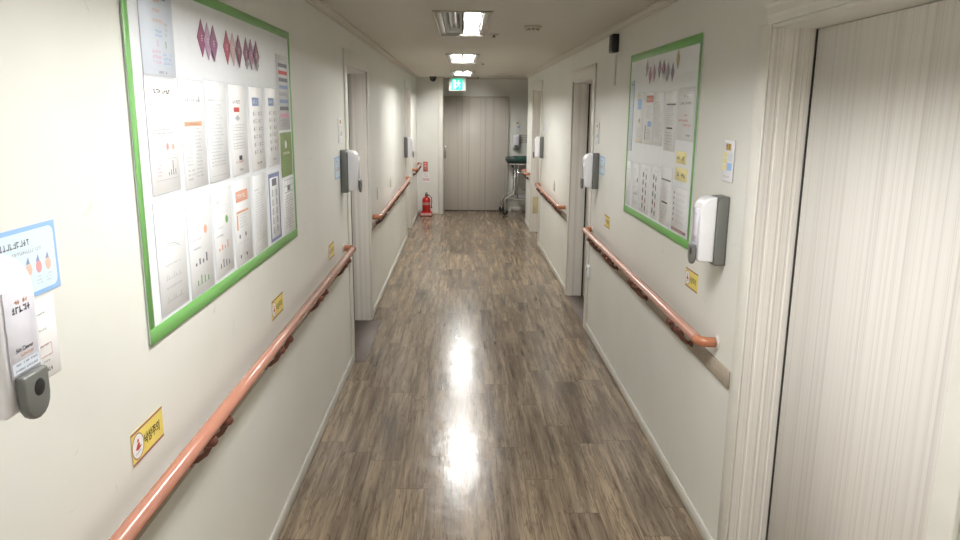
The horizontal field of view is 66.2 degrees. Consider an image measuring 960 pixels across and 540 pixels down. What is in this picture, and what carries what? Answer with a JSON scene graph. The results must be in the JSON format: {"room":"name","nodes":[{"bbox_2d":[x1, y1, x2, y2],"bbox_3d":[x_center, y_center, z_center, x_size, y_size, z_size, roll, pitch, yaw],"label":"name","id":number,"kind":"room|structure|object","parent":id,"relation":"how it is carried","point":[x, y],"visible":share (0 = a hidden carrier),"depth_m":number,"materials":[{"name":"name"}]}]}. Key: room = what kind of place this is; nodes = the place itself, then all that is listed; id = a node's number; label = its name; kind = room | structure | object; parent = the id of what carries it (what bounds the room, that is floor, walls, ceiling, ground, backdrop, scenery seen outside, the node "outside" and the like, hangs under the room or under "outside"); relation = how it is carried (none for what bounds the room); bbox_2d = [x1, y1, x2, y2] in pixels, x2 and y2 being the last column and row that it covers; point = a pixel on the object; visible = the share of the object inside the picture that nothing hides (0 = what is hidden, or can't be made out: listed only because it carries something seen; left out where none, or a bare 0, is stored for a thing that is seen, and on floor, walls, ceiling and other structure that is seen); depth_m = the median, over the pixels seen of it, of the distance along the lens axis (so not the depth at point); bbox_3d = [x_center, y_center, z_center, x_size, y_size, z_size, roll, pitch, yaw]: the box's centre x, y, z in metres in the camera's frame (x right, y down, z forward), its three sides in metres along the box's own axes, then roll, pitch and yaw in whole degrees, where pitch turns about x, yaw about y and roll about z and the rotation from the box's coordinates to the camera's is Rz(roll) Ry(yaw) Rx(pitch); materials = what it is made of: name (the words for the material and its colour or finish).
{"room":"hospital interior","nodes":[
{"label":"hospital interior","id":0,"kind":"room"},
{"bbox_2d":[0,0,417,539],"bbox_3d":[-1.037,-0.529,5.207,0.300,2.270,15.650,0,12,-1],"label":"wall","id":1,"kind":"structure","parent":0,"point":[68,472],"depth_m":1.73,"materials":[{"name":"paint"}]},
{"bbox_2d":[0,254,49,419],"bbox_3d":[-0.724,0.103,1.091,0.124,0.247,0.104,0,12,-1],"label":"dispenser","id":2,"kind":"object","parent":1,"relation":"attached to","point":[24,381],"visible":1,"depth_m":1.08,"materials":[{"name":"grey plastic"}]},
{"bbox_2d":[12,297,39,376],"bbox_3d":[-0.676,0.095,1.091,0.001,0.109,0.068,0,12,-1],"label":"print","id":3,"kind":"object","parent":2,"relation":"on","point":[25,336],"depth_m":1.10,"materials":[{"name":"white paper"}]},
{"bbox_2d":[0,219,60,296],"bbox_3d":[-0.790,-0.013,1.288,0.002,0.126,0.190,0,12,-1],"label":"poster","id":4,"kind":"object","parent":1,"relation":"attached to","point":[34,246],"visible":0.59,"depth_m":1.32,"materials":[{"name":"white paper"}]},
{"bbox_2d":[35,293,60,376],"bbox_3d":[-0.792,0.128,1.323,0.002,0.150,0.120,0,12,-1],"label":"card","id":5,"kind":"object","parent":1,"relation":"attached to","point":[45,311],"visible":0.49,"depth_m":1.35,"materials":[{"name":"white paper"}]},
{"bbox_2d":[130,406,163,467],"bbox_3d":[-0.804,0.401,1.785,0.002,0.080,0.178,0,12,-1],"label":"warning sticker","id":6,"kind":"object","parent":1,"relation":"attached to","point":[151,431],"visible":1,"depth_m":1.78,"materials":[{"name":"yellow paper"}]},
{"bbox_2d":[119,0,297,346],"bbox_3d":[-0.816,-0.421,2.491,0.007,0.892,1.625,0,12,-1],"label":"notice board","id":7,"kind":"object","parent":1,"relation":"attached to","point":[190,63],"visible":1,"depth_m":2.10,"materials":[{"name":"white"}]},
{"bbox_2d":[137,0,176,77],"bbox_3d":[-0.796,-0.584,1.817,0.002,0.205,0.205,0,12,-1],"label":"notice sheet","id":8,"kind":"object","parent":7,"relation":"attached to","point":[154,16],"visible":1,"depth_m":1.82,"materials":[{"name":"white paper"}]},
{"bbox_2d":[143,75,181,196],"bbox_3d":[-0.797,-0.338,1.857,0.002,0.287,0.185,0,12,-1],"label":"notice sheet","id":9,"kind":"object","parent":7,"relation":"attached to","point":[159,95],"visible":1,"depth_m":1.85,"materials":[{"name":"white paper"}]},
{"bbox_2d":[152,195,189,318],"bbox_3d":[-0.800,-0.039,1.916,0.002,0.290,0.190,0,12,-1],"label":"notice sheet","id":10,"kind":"object","parent":7,"relation":"attached to","point":[167,214],"visible":1,"depth_m":1.91,"materials":[{"name":"paper"}]},
{"bbox_2d":[177,78,208,190],"bbox_3d":[-0.802,-0.381,2.068,0.002,0.298,0.184,0,12,-1],"label":"notice sheet","id":11,"kind":"object","parent":7,"relation":"attached to","point":[190,92],"visible":1,"depth_m":2.06,"materials":[{"name":"paper"}]},
{"bbox_2d":[185,191,214,298],"bbox_3d":[-0.805,-0.076,2.126,0.002,0.286,0.190,0,12,-1],"label":"notice sheet","id":12,"kind":"object","parent":7,"relation":"attached to","point":[198,216],"visible":1,"depth_m":2.12,"materials":[{"name":"paper"}]},
{"bbox_2d":[197,19,204,55],"bbox_3d":[-0.803,-0.669,2.127,0.001,0.106,0.074,0,12,-1],"label":"tag","id":13,"kind":"object","parent":7,"relation":"attached to","point":[200,36],"visible":1,"depth_m":2.12,"materials":[{"name":"paper"}]},
{"bbox_2d":[203,23,210,58],"bbox_3d":[-0.803,-0.675,2.175,0.001,0.106,0.074,0,12,-1],"label":"tag","id":14,"kind":"object","parent":7,"relation":"attached to","point":[206,39],"visible":1,"depth_m":2.17,"materials":[{"name":"paper"}]},
{"bbox_2d":[209,25,217,60],"bbox_3d":[-0.803,-0.683,2.222,0.001,0.106,0.074,0,12,-1],"label":"tag","id":15,"kind":"object","parent":7,"relation":"attached to","point":[213,42],"visible":1,"depth_m":2.22,"materials":[{"name":"paper"}]},
{"bbox_2d":[203,79,229,183],"bbox_3d":[-0.807,-0.426,2.267,0.002,0.303,0.191,0,12,-1],"label":"notice sheet","id":16,"kind":"object","parent":7,"relation":"attached to","point":[214,91],"visible":1,"depth_m":2.26,"materials":[{"name":"paper"}]},
{"bbox_2d":[211,186,234,279],"bbox_3d":[-0.810,-0.121,2.324,0.002,0.274,0.180,0,12,-1],"label":"notice sheet","id":17,"kind":"object","parent":7,"relation":"attached to","point":[220,198],"visible":1,"depth_m":2.32,"materials":[{"name":"paper"}]},
{"bbox_2d":[223,31,229,62],"bbox_3d":[-0.809,-0.711,2.355,0.001,0.106,0.074,0,12,-1],"label":"tag","id":18,"kind":"object","parent":7,"relation":"attached to","point":[226,45],"visible":1,"depth_m":2.35,"materials":[{"name":"paper"}]},
{"bbox_2d":[229,34,235,64],"bbox_3d":[-0.809,-0.722,2.414,0.001,0.106,0.074,0,12,-1],"label":"tag","id":19,"kind":"object","parent":7,"relation":"attached to","point":[232,48],"visible":1,"depth_m":2.41,"materials":[{"name":"paper"}]},
{"bbox_2d":[235,36,241,66],"bbox_3d":[-0.809,-0.734,2.473,0.001,0.106,0.074,0,12,-1],"label":"tag","id":20,"kind":"object","parent":7,"relation":"attached to","point":[238,50],"visible":1,"depth_m":2.47,"materials":[{"name":"paper"}]},
{"bbox_2d":[227,83,249,176],"bbox_3d":[-0.812,-0.471,2.483,0.002,0.300,0.190,0,12,-1],"label":"notice sheet","id":21,"kind":"object","parent":7,"relation":"attached to","point":[236,93],"visible":1,"depth_m":2.48,"materials":[{"name":"white paper"}]},
{"bbox_2d":[232,176,253,267],"bbox_3d":[-0.815,-0.169,2.538,0.002,0.290,0.198,0,12,-1],"label":"notice sheet","id":22,"kind":"object","parent":7,"relation":"attached to","point":[242,216],"visible":1,"depth_m":2.53,"materials":[{"name":"paper"}]},
{"bbox_2d":[243,38,248,68],"bbox_3d":[-0.813,-0.754,2.566,0.002,0.106,0.074,0,12,-1],"label":"tag","id":23,"kind":"object","parent":7,"relation":"attached to","point":[245,50],"visible":1,"depth_m":2.56,"materials":[{"name":"paper"}]},
{"bbox_2d":[248,40,253,68],"bbox_3d":[-0.814,-0.765,2.619,0.001,0.106,0.074,0,12,-1],"label":"tag","id":24,"kind":"object","parent":7,"relation":"attached to","point":[250,51],"visible":1,"depth_m":2.62,"materials":[{"name":"paper"}]},
{"bbox_2d":[254,41,258,70],"bbox_3d":[-0.813,-0.779,2.683,0.002,0.106,0.074,0,12,-1],"label":"tag","id":25,"kind":"object","parent":7,"relation":"attached to","point":[256,54],"visible":1,"depth_m":2.68,"materials":[{"name":"paper"}]},
{"bbox_2d":[248,86,265,171],"bbox_3d":[-0.818,-0.519,2.707,0.002,0.300,0.182,0,12,-1],"label":"notice sheet","id":26,"kind":"object","parent":7,"relation":"attached to","point":[254,93],"visible":1,"depth_m":2.70,"materials":[{"name":"white paper"}]},
{"bbox_2d":[252,172,268,254],"bbox_3d":[-0.820,-0.214,2.753,0.002,0.288,0.174,0,12,-1],"label":"notice sheet","id":27,"kind":"object","parent":7,"relation":"attached to","point":[258,181],"visible":1,"depth_m":2.75,"materials":[{"name":"paper"}]},
{"bbox_2d":[265,87,279,166],"bbox_3d":[-0.823,-0.568,2.925,0.002,0.303,0.175,0,12,-1],"label":"notice sheet","id":28,"kind":"object","parent":7,"relation":"attached to","point":[270,93],"visible":1,"depth_m":2.92,"materials":[{"name":"white paper"}]},
{"bbox_2d":[267,170,281,243],"bbox_3d":[-0.825,-0.256,2.967,0.002,0.280,0.178,0,12,-1],"label":"notice sheet","id":29,"kind":"object","parent":7,"relation":"attached to","point":[273,177],"visible":1,"depth_m":2.96,"materials":[{"name":"paper"}]},
{"bbox_2d":[275,53,289,130],"bbox_3d":[-0.826,-0.743,3.095,0.002,0.306,0.200,0,12,-1],"label":"notice sheet","id":30,"kind":"object","parent":7,"relation":"attached to","point":[281,61],"visible":1,"depth_m":3.08,"materials":[{"name":"white paper"}]},
{"bbox_2d":[280,131,292,177],"bbox_3d":[-0.829,-0.496,3.159,0.002,0.190,0.202,0,12,-1],"label":"notice sheet","id":31,"kind":"object","parent":7,"relation":"attached to","point":[285,137],"visible":1,"depth_m":3.15,"materials":[{"name":"green paper"}]},
{"bbox_2d":[282,175,295,234],"bbox_3d":[-0.831,-0.286,3.210,0.002,0.236,0.210,0,12,-1],"label":"notice sheet","id":32,"kind":"object","parent":7,"relation":"attached to","point":[287,183],"visible":1,"depth_m":3.20,"materials":[{"name":"paper"}]},
{"bbox_2d":[109,244,355,539],"bbox_3d":[-0.780,0.355,2.607,0.090,0.140,4.387,0,12,-1],"label":"handrail","id":33,"kind":"object","parent":1,"relation":"attached to","point":[206,438],"visible":1,"depth_m":2.05,"materials":[{"name":"plastic"}]},
{"bbox_2d":[134,276,337,539],"bbox_3d":[-0.823,0.388,2.698,0.008,0.065,4.450,0,12,-1],"label":"wall strip","id":34,"kind":"object","parent":1,"relation":"attached to","point":[184,476],"visible":0.1,"depth_m":2.00,"materials":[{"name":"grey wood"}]},
{"bbox_2d":[271,291,282,320],"bbox_3d":[-0.834,0.148,3.036,0.002,0.079,0.184,0,12,-1],"label":"warning sticker","id":35,"kind":"object","parent":1,"relation":"attached to","point":[277,303],"visible":1,"depth_m":3.03,"materials":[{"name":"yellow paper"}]},
{"bbox_2d":[328,241,333,259],"bbox_3d":[-0.864,-0.112,4.284,0.002,0.086,0.179,0,12,-1],"label":"warning sticker","id":36,"kind":"object","parent":1,"relation":"attached to","point":[331,246],"visible":1,"depth_m":4.29,"materials":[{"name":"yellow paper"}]},
{"bbox_2d":[334,156,339,179],"bbox_3d":[-0.867,-0.623,4.483,0.002,0.130,0.185,0,12,-1],"label":"poster","id":37,"kind":"object","parent":1,"relation":"attached to","point":[337,159],"visible":1,"depth_m":4.48,"materials":[{"name":"white paper"}]},
{"bbox_2d":[338,118,341,142],"bbox_3d":[-0.866,-0.863,4.559,0.006,0.155,0.115,0,12,-1],"label":"plate","id":38,"kind":"object","parent":1,"relation":"attached to","point":[339,119],"visible":1,"depth_m":4.53,"materials":[{"name":"white plastic"}]},
{"bbox_2d":[269,211,417,539],"bbox_3d":[-0.885,0.603,5.199,0.010,0.062,15.150,0,12,-1],"label":"baseboard","id":39,"kind":"structure","parent":1,"relation":"attached to","point":[289,502],"depth_m":3.82,"materials":[{"name":"plastic"}]},
{"bbox_2d":[340,150,361,192],"bbox_3d":[-0.809,-0.623,4.645,0.124,0.265,0.104,0,12,-1],"label":"dispenser","id":40,"kind":"object","parent":1,"relation":"attached to","point":[349,159],"visible":1,"depth_m":4.60,"materials":[{"name":"grey plastic"}]},
{"bbox_2d":[343,47,373,363],"bbox_3d":[-0.989,-0.502,5.462,0.219,2.109,1.195,0,12,-1],"label":"door","id":41,"kind":"structure","parent":1,"relation":"in","point":[356,85],"depth_m":5.89,"materials":[{"name":"beige wood"}]},
{"bbox_2d":[305,0,418,78],"bbox_3d":[-0.850,-1.569,4.735,0.042,0.034,15.155,0,12,-1],"label":"trim","id":42,"kind":"structure","parent":1,"relation":"attached to","point":[320,5],"depth_m":4.92,"materials":[{"name":"paint"}]},
{"bbox_2d":[354,320,380,361],"bbox_3d":[-0.929,0.532,5.668,0.225,0.003,1.040,0,12,-1],"label":"trim","id":43,"kind":"structure","parent":1,"relation":"attached to","point":[365,330],"depth_m":5.73,"materials":[{"name":"brown metal"}]},
{"bbox_2d":[372,176,410,224],"bbox_3d":[-0.908,-0.794,7.998,0.090,0.140,3.760,0,12,-1],"label":"handrail","id":44,"kind":"object","parent":1,"relation":"attached to","point":[382,214],"visible":1,"depth_m":7.18,"materials":[{"name":"plastic"}]},
{"bbox_2d":[404,80,412,238],"bbox_3d":[-1.106,-1.569,10.389,0.219,2.124,1.090,0,12,-1],"label":"door","id":45,"kind":"structure","parent":1,"relation":"in","point":[408,121],"depth_m":10.74,"materials":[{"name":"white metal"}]},
{"bbox_2d":[404,137,413,157],"bbox_3d":[-0.929,-1.608,9.659,0.124,0.265,0.104,0,12,-1],"label":"dispenser","id":46,"kind":"object","parent":1,"relation":"attached to","point":[408,142],"visible":1,"depth_m":9.61,"materials":[{"name":"grey plastic"}]},
{"bbox_2d":[412,162,421,175],"bbox_3d":[-0.997,-1.605,11.725,0.090,0.140,1.410,0,12,-1],"label":"handrail","id":47,"kind":"object","parent":1,"relation":"attached to","point":[419,166],"visible":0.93,"depth_m":11.27,"materials":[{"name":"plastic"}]},
{"bbox_2d":[416,77,437,210],"bbox_3d":[-0.851,-2.120,12.625,0.425,2.270,0.490,0,12,-1],"label":"wall","id":48,"kind":"structure","parent":0,"point":[427,90],"depth_m":12.35,"materials":[{"name":"paint"}]},
{"bbox_2d":[422,173,429,181],"bbox_3d":[-0.914,-1.562,12.490,0.120,0.145,0.004,0,12,-1],"label":"labels","id":49,"kind":"object","parent":48,"relation":"attached to","point":[426,177],"visible":1,"depth_m":12.49,"materials":[{"name":"white paper"}]},
{"bbox_2d":[438,77,443,213],"bbox_3d":[-0.666,-2.113,12.598,0.083,2.268,0.455,0,12,-1],"label":"trim","id":50,"kind":"structure","parent":48,"relation":"attached to","point":[440,79],"depth_m":12.42,"materials":[{"name":"white paint"}]},
{"bbox_2d":[444,79,527,210],"bbox_3d":[0.758,-2.187,13.002,4.260,2.270,0.200,0,12,-1],"label":"wall","id":51,"kind":"structure","parent":0,"point":[516,90],"depth_m":12.74,"materials":[{"name":"paint"}]},
{"bbox_2d":[418,207,525,213],"bbox_3d":[0.888,-1.061,13.025,3.966,0.062,0.324,-1,12,-9],"label":"baseboard","id":52,"kind":"structure","parent":51,"relation":"attached to","point":[511,208],"depth_m":13.12,"materials":[{"name":"plastic"}]},
{"bbox_2d":[444,96,508,210],"bbox_3d":[-0.074,-2.021,12.886,1.138,1.979,0.055,0,12,-1],"label":"door","id":53,"kind":"structure","parent":51,"relation":"in","point":[476,128],"depth_m":12.87,"materials":[{"name":"beige wood"}]},
{"bbox_2d":[513,134,518,149],"bbox_3d":[0.628,-2.232,12.822,0.104,0.265,0.124,0,12,-1],"label":"dispenser","id":54,"kind":"object","parent":51,"relation":"attached to","point":[515,136],"visible":1,"depth_m":12.78,"materials":[{"name":"grey plastic"}]},
{"bbox_2d":[514,121,519,129],"bbox_3d":[0.649,-2.507,12.825,0.100,0.150,0.006,0,12,-1],"label":"plate","id":55,"kind":"object","parent":51,"relation":"attached to","point":[516,124],"visible":1,"depth_m":12.82,"materials":[{"name":"white plastic"}]},
{"bbox_2d":[323,0,656,78],"bbox_3d":[1.028,-1.641,5.018,4.510,0.020,16.050,0,12,-1],"label":"ceiling","id":56,"kind":"structure","parent":0,"point":[407,30],"depth_m":5.04,"materials":[{"name":"paint"}]},
{"bbox_2d":[449,76,464,90],"bbox_3d":[-0.365,-2.986,11.808,0.264,0.224,0.045,0,12,-1],"label":"exit sign","id":57,"kind":"object","parent":56,"relation":"hanging from","point":[455,84],"visible":1,"depth_m":11.79,"materials":[{"name":"plastic"}]},
{"bbox_2d":[445,54,479,63],"bbox_3d":[-0.184,-2.295,7.810,0.344,0.125,1.344,0,12,-1],"label":"ceiling light","id":58,"kind":"object","parent":56,"relation":"attached to","point":[451,58],"visible":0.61,"depth_m":8.36,"materials":[{"name":"plastic"}]},
{"bbox_2d":[450,71,474,75],"bbox_3d":[-0.257,-2.950,10.860,0.344,0.125,1.344,0,12,-1],"label":"ceiling light","id":59,"kind":"object","parent":56,"relation":"attached to","point":[453,73],"visible":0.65,"depth_m":11.42,"materials":[{"name":"plastic"}]},
{"bbox_2d":[432,10,493,36],"bbox_3d":[-0.111,-1.637,4.751,0.344,0.125,1.344,0,12,-1],"label":"ceiling light","id":60,"kind":"object","parent":56,"relation":"attached to","point":[448,23],"visible":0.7,"depth_m":4.99,"materials":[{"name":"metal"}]},
{"bbox_2d":[524,25,541,31],"bbox_3d":[0.345,-1.576,4.816,0.116,0.032,0.116,0,12,-1],"label":"smoke detector","id":61,"kind":"object","parent":56,"relation":"attached to","point":[532,28],"visible":1,"depth_m":4.78,"materials":[{"name":"plastic"}]},
{"bbox_2d":[278,211,702,539],"bbox_3d":[1.007,0.637,5.507,4.510,0.100,16.050,0,12,-1],"label":"floor","id":62,"kind":"structure","parent":0,"point":[481,405],"depth_m":4.18,"materials":[{"name":"plastic"}]},
{"bbox_2d":[420,211,432,215],"bbox_3d":[-0.903,-0.956,12.417,0.200,0.078,0.193,0,12,-1],"label":"stand","id":63,"kind":"object","parent":62,"relation":"on","point":[422,213],"visible":0.95,"depth_m":12.33,"materials":[{"name":"white plastic"}]},
{"bbox_2d":[422,192,431,210],"bbox_3d":[-0.895,-1.151,12.371,0.159,0.321,0.142,12,17,43],"label":"fire extinguisher","id":64,"kind":"object","parent":63,"relation":"on","point":[426,202],"visible":1,"depth_m":12.34,"materials":[{"name":"red metal"}]},
{"bbox_2d":[499,156,526,214],"bbox_3d":[1.328,-1.458,12.712,1.980,0.974,0.500,0,12,-1],"label":"bed","id":65,"kind":"object","parent":62,"relation":"on","point":[515,161],"visible":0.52,"depth_m":12.49,"materials":[{"name":"silver metal"}]},
{"bbox_2d":[525,0,959,539],"bbox_3d":[1.049,-0.374,4.574,0.300,2.270,14.250,0,12,-1],"label":"wall","id":66,"kind":"structure","parent":0,"point":[683,405],"depth_m":3.58,"materials":[{"name":"paint"}]},
{"bbox_2d":[529,80,542,244],"bbox_3d":[0.863,-1.482,10.082,0.219,2.119,1.300,0,12,-1],"label":"door","id":67,"kind":"structure","parent":66,"relation":"in","point":[537,87],"depth_m":10.54,"materials":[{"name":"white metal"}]},
{"bbox_2d":[532,197,537,213],"bbox_3d":[0.824,-0.948,10.760,0.110,0.250,0.004,0,12,-1],"label":"tape patch","id":68,"kind":"object","parent":67,"relation":"attached to","point":[535,199],"visible":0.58,"depth_m":10.76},
{"bbox_2d":[533,137,543,157],"bbox_3d":[0.726,-1.531,9.203,0.124,0.265,0.104,0,12,-1],"label":"dispenser","id":69,"kind":"object","parent":66,"relation":"attached to","point":[539,141],"visible":1,"depth_m":9.15,"materials":[{"name":"grey plastic"}]},
{"bbox_2d":[535,183,565,214],"bbox_3d":[0.763,-0.812,8.295,0.090,0.140,2.370,0,12,-1],"label":"handrail","id":70,"kind":"object","parent":66,"relation":"attached to","point":[555,205],"visible":1,"depth_m":7.96,"materials":[{"name":"plastic"}]},
{"bbox_2d":[540,191,566,221],"bbox_3d":[0.804,-0.754,8.287,0.008,0.070,2.480,0,12,-1],"label":"wall strip","id":71,"kind":"object","parent":66,"relation":"attached to","point":[563,215],"visible":0.44,"depth_m":7.35,"materials":[{"name":"grey wood"}]},
{"bbox_2d":[567,296,583,323],"bbox_3d":[0.915,0.353,6.579,0.144,0.003,1.010,0,12,-1],"label":"floor","id":72,"kind":"structure","parent":66,"relation":"attached to","point":[577,302],"depth_m":6.74,"materials":[{"name":"brown wood"}]},
{"bbox_2d":[564,63,596,328],"bbox_3d":[0.952,-0.663,6.351,0.219,2.084,1.220,0,12,-1],"label":"door","id":73,"kind":"structure","parent":66,"relation":"in","point":[583,83],"depth_m":6.79,"materials":[{"name":"beige wood"}]},
{"bbox_2d":[586,265,589,278],"bbox_3d":[0.854,0.014,5.830,0.024,0.100,0.060,0,12,-1],"label":"sensor box","id":74,"kind":"object","parent":66,"relation":"attached to","point":[587,266],"visible":1,"depth_m":5.80,"materials":[{"name":"white plastic"}]},
{"bbox_2d":[580,153,599,188],"bbox_3d":[0.815,-0.738,5.488,0.124,0.265,0.104,0,12,-1],"label":"dispenser","id":75,"kind":"object","parent":66,"relation":"attached to","point":[590,167],"visible":1,"depth_m":5.44,"materials":[{"name":"grey plastic"}]},
{"bbox_2d":[595,122,598,143],"bbox_3d":[0.875,-1.023,5.502,0.006,0.155,0.115,0,12,-1],"label":"plate","id":76,"kind":"object","parent":66,"relation":"attached to","point":[597,123],"visible":1,"depth_m":5.48,"materials":[{"name":"white plastic"}]},
{"bbox_2d":[599,156,604,174],"bbox_3d":[0.880,-0.754,5.320,0.002,0.127,0.185,0,12,-1],"label":"poster","id":77,"kind":"object","parent":66,"relation":"attached to","point":[602,159],"visible":1,"depth_m":5.30,"materials":[{"name":"white paper"}]},
{"bbox_2d":[526,0,678,77],"bbox_3d":[0.887,-1.468,4.335,0.042,0.034,14.250,0,12,-1],"label":"trim","id":78,"kind":"structure","parent":66,"relation":"attached to","point":[658,5],"depth_m":4.76,"materials":[{"name":"paint"}]},
{"bbox_2d":[604,214,609,228],"bbox_3d":[0.883,-0.337,5.128,0.002,0.082,0.190,0,12,-1],"label":"warning sticker","id":79,"kind":"object","parent":66,"relation":"attached to","point":[607,218],"visible":1,"depth_m":5.11,"materials":[{"name":"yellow paper"}]},
{"bbox_2d":[609,34,618,52],"bbox_3d":[0.873,-1.477,4.809,0.046,0.115,0.110,0,12,-1],"label":"wall speaker","id":80,"kind":"object","parent":66,"relation":"attached to","point":[613,38],"visible":1,"depth_m":4.76,"materials":[{"name":"black plastic"}]},
{"bbox_2d":[614,55,616,84],"bbox_3d":[0.890,-1.314,4.846,0.009,0.190,0.013,0,12,-1],"label":"duct","id":81,"kind":"object","parent":66,"relation":"attached to","point":[615,55],"visible":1,"depth_m":4.84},
{"bbox_2d":[525,219,713,539],"bbox_3d":[0.884,0.705,4.797,0.010,0.062,14.240,0,12,-1],"label":"baseboard","id":82,"kind":"structure","parent":66,"relation":"attached to","point":[704,532],"depth_m":3.89,"materials":[{"name":"plastic"}]},
{"bbox_2d":[582,226,719,349],"bbox_3d":[0.858,0.026,4.313,0.090,0.140,2.910,0,12,-1],"label":"handrail","id":83,"kind":"object","parent":66,"relation":"attached to","point":[682,327],"visible":1,"depth_m":3.55,"materials":[{"name":"plastic"}]},
{"bbox_2d":[589,244,729,388],"bbox_3d":[0.899,0.090,4.287,0.008,0.070,3.100,0,12,-1],"label":"wall strip","id":84,"kind":"object","parent":66,"relation":"attached to","point":[712,363],"visible":0.64,"depth_m":3.08,"materials":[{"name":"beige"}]},
{"bbox_2d":[623,32,703,249],"bbox_3d":[0.914,-0.682,3.830,0.007,0.925,1.340,0,12,-1],"label":"notice board","id":85,"kind":"object","parent":66,"relation":"attached to","point":[688,73],"visible":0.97,"depth_m":3.61,"materials":[{"name":"white"}]},
{"bbox_2d":[625,160,631,204],"bbox_3d":[0.895,-0.528,4.446,0.002,0.262,0.128,0,12,-1],"label":"notice sheet","id":86,"kind":"object","parent":85,"relation":"attached to","point":[629,163],"visible":1,"depth_m":4.44,"materials":[{"name":"paper"}]},
{"bbox_2d":[628,81,634,150],"bbox_3d":[0.899,-0.913,4.373,0.002,0.405,0.090,0,12,-1],"label":"notice sheet","id":87,"kind":"object","parent":85,"relation":"attached to","point":[632,82],"visible":1,"depth_m":4.37,"materials":[{"name":"white paper"}]},
{"bbox_2d":[631,162,639,209],"bbox_3d":[0.900,-0.488,4.258,0.002,0.262,0.157,0,12,-1],"label":"notice sheet","id":88,"kind":"object","parent":85,"relation":"attached to","point":[636,169],"visible":1,"depth_m":4.26,"materials":[{"name":"paper"}]},
{"bbox_2d":[635,92,644,142],"bbox_3d":[0.903,-0.862,4.167,0.002,0.281,0.165,0,12,-1],"label":"notice sheet","id":89,"kind":"object","parent":85,"relation":"attached to","point":[641,95],"visible":1,"depth_m":4.17,"materials":[{"name":"white paper"}]},
{"bbox_2d":[639,163,649,214],"bbox_3d":[0.905,-0.447,4.051,0.002,0.268,0.195,0,12,-1],"label":"notice sheet","id":90,"kind":"object","parent":85,"relation":"attached to","point":[645,169],"visible":1,"depth_m":4.05,"materials":[{"name":"paper"}]},
{"bbox_2d":[644,91,654,144],"bbox_3d":[0.908,-0.814,3.957,0.002,0.277,0.175,0,12,-1],"label":"notice sheet","id":91,"kind":"object","parent":85,"relation":"attached to","point":[650,96],"visible":1,"depth_m":3.95,"materials":[{"name":"white paper"}]},
{"bbox_2d":[650,165,659,219],"bbox_3d":[0.910,-0.405,3.842,0.002,0.275,0.143,0,12,-1],"label":"notice sheet","id":92,"kind":"object","parent":85,"relation":"attached to","point":[655,169],"visible":1,"depth_m":3.84,"materials":[{"name":"paper"}]},
{"bbox_2d":[653,91,664,146],"bbox_3d":[0.913,-0.772,3.770,0.002,0.273,0.176,0,12,-1],"label":"notice sheet","id":93,"kind":"object","parent":85,"relation":"attached to","point":[659,96],"visible":1,"depth_m":3.77,"materials":[{"name":"white paper"}]},
{"bbox_2d":[658,165,672,226],"bbox_3d":[0.915,-0.367,3.639,0.002,0.285,0.202,0,12,-1],"label":"notice sheet","id":94,"kind":"object","parent":85,"relation":"attached to","point":[666,172],"visible":1,"depth_m":3.63,"materials":[{"name":"paper"}]},
{"bbox_2d":[663,90,677,151],"bbox_3d":[0.918,-0.718,3.555,0.002,0.288,0.199,0,12,-1],"label":"notice sheet","id":95,"kind":"object","parent":85,"relation":"attached to","point":[671,96],"visible":1,"depth_m":3.55,"materials":[{"name":"paper"}]},
{"bbox_2d":[671,185,688,237],"bbox_3d":[0.920,-0.273,3.401,0.001,0.211,0.244,0,12,-1],"label":"notice sheet","id":96,"kind":"object","parent":85,"relation":"attached to","point":[680,196],"visible":1,"depth_m":3.40,"materials":[{"name":"paper"}]},
{"bbox_2d":[674,167,686,182],"bbox_3d":[0.921,-0.438,3.384,0.002,0.060,0.187,0,12,-1],"label":"label","id":97,"kind":"object","parent":85,"relation":"attached to","point":[680,173],"visible":1,"depth_m":3.37,"materials":[{"name":"yellow paper"}]},
{"bbox_2d":[676,151,685,164],"bbox_3d":[0.922,-0.515,3.382,0.002,0.056,0.155,0,12,-1],"label":"label","id":98,"kind":"object","parent":85,"relation":"attached to","point":[680,156],"visible":1,"depth_m":3.37,"materials":[{"name":"yellow paper"}]},
{"bbox_2d":[676,86,695,141],"bbox_3d":[0.924,-0.700,3.310,0.002,0.236,0.246,0,12,-1],"label":"notice sheet","id":99,"kind":"object","parent":85,"relation":"attached to","point":[686,105],"visible":1,"depth_m":3.30,"materials":[{"name":"paper"}]},
{"bbox_2d":[685,267,697,293],"bbox_3d":[0.929,0.043,3.238,0.002,0.084,0.174,0,12,-1],"label":"warning sticker","id":100,"kind":"object","parent":66,"relation":"attached to","point":[691,278],"visible":1,"depth_m":3.23,"materials":[{"name":"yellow paper"}]},
{"bbox_2d":[688,194,729,265],"bbox_3d":[0.877,-0.155,2.847,0.124,0.265,0.104,0,12,-1],"label":"dispenser","id":101,"kind":"object","parent":66,"relation":"attached to","point":[710,212],"visible":1,"depth_m":2.80,"materials":[{"name":"grey plastic"}]},
{"bbox_2d":[721,140,735,182],"bbox_3d":[0.939,-0.412,2.791,0.006,0.155,0.115,0,12,-1],"label":"plate","id":102,"kind":"object","parent":66,"relation":"attached to","point":[729,146],"visible":1,"depth_m":2.78,"materials":[{"name":"white plastic"}]},
{"bbox_2d":[722,144,731,177],"bbox_3d":[0.936,-0.414,2.792,0.001,0.127,0.099,0,12,-1],"label":"print","id":103,"kind":"object","parent":102,"relation":"attached to","point":[727,148],"depth_m":2.79,"materials":[{"name":"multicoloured paper"}]},
{"bbox_2d":[717,0,959,539],"bbox_3d":[1.034,0.232,2.065,0.243,2.136,1.272,0,12,-1],"label":"door","id":104,"kind":"structure","parent":66,"relation":"in","point":[843,423],"depth_m":2.17,"materials":[{"name":"beige wood"}]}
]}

